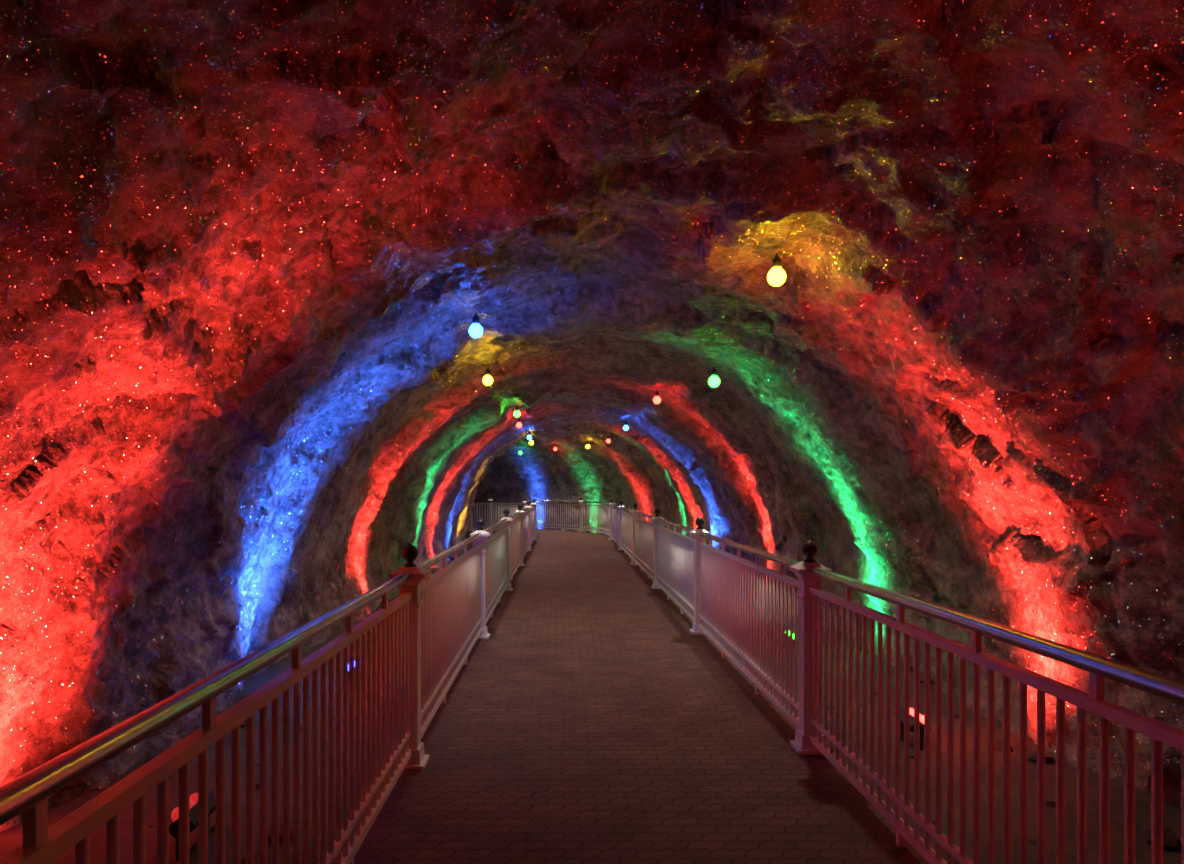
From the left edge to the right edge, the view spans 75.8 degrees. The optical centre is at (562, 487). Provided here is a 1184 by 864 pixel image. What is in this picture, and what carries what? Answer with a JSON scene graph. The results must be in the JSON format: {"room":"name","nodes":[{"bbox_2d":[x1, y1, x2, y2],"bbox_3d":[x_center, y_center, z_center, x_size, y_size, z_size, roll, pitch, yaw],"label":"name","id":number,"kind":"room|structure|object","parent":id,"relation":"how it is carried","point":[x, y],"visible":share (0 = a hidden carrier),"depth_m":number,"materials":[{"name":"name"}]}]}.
{"room":"cave","nodes":[
{"label":"cave","id":0,"kind":"room"},
{"bbox_2d":[0,543,1180,863],"bbox_3d":[-0.683,2.011,14.839,15.391,0.293,39.084,0,0,-14],"label":"gravel ground","id":1,"kind":"structure","parent":0,"point":[11,838],"depth_m":5.07,"materials":[{"name":"gravel"}]},
{"bbox_2d":[169,790,214,861],"bbox_3d":[-2.093,1.914,4.300,0.166,0.298,0.360,0,0,0],"label":"floodlight","id":2,"kind":"object","parent":1,"relation":"on","point":[193,799],"visible":0.53,"depth_m":4.19,"materials":[{"name":"black metal"}]},
{"bbox_2d":[348,661,360,692],"bbox_3d":[-2.094,1.914,7.700,0.175,0.311,0.359,0,0,0],"label":"floodlight","id":3,"kind":"object","parent":1,"relation":"on","point":[354,661],"visible":0.2,"depth_m":7.57,"materials":[{"name":"black metal"}]},
{"bbox_2d":[789,631,797,646],"bbox_3d":[2.753,1.914,9.300,0.166,0.298,0.360,0,0,0],"label":"floodlight","id":4,"kind":"object","parent":1,"relation":"on","point":[789,631],"visible":0.17,"depth_m":9.15,"materials":[{"name":"black metal"}]},
{"bbox_2d":[894,708,931,750],"bbox_3d":[2.753,1.914,6.000,0.166,0.298,0.360,0,0,0],"label":"floodlight","id":5,"kind":"object","parent":1,"relation":"on","point":[911,709],"visible":0.43,"depth_m":5.89,"materials":[{"name":"black metal"}]},
{"bbox_2d":[0,0,1183,831],"bbox_3d":[-3.918,0.071,14.588,16.084,4.535,37.176,0,0,0],"label":"wall","id":6,"kind":"structure","parent":0,"point":[234,396],"depth_m":4.74,"materials":[{"name":"brown stone"}]},
{"bbox_2d":[316,114,532,446],"bbox_3d":[-1.075,-1.586,15.664,0.826,0.307,24.715,0,0,-2],"label":"string lights","id":7,"kind":"object","parent":6,"relation":"hanging from","point":[475,330],"visible":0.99,"depth_m":7.47,"materials":[{"name":"glass"},{"name":"black plastic"}]},
{"bbox_2d":[508,227,792,453],"bbox_3d":[0.955,-1.507,18.252,3.369,0.630,25.718,0,0,-10],"label":"string lights","id":8,"kind":"object","parent":6,"relation":"hanging from","point":[776,276],"visible":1,"depth_m":6.37,"materials":[{"name":"glass"},{"name":"black plastic"}]},
{"bbox_2d":[354,528,928,863],"bbox_3d":[-0.504,1.885,13.757,9.911,0.570,35.414,0,0,-15],"label":"floor","id":9,"kind":"structure","parent":0,"point":[591,724],"depth_m":4.53,"materials":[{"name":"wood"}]},
{"bbox_2d":[0,498,536,863],"bbox_3d":[-1.266,0.960,12.832,4.834,1.280,31.771,0,0,-10],"label":"guard railing","id":10,"kind":"object","parent":9,"relation":"on","point":[414,647],"visible":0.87,"depth_m":2.80,"materials":[{"name":"metal"}]},
{"bbox_2d":[473,496,1183,863],"bbox_3d":[0.560,0.960,14.557,7.518,1.280,34.344,0,0,-15],"label":"guard railing","id":11,"kind":"object","parent":9,"relation":"on","point":[727,597],"visible":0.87,"depth_m":3.41,"materials":[{"name":"metal"}]}
]}

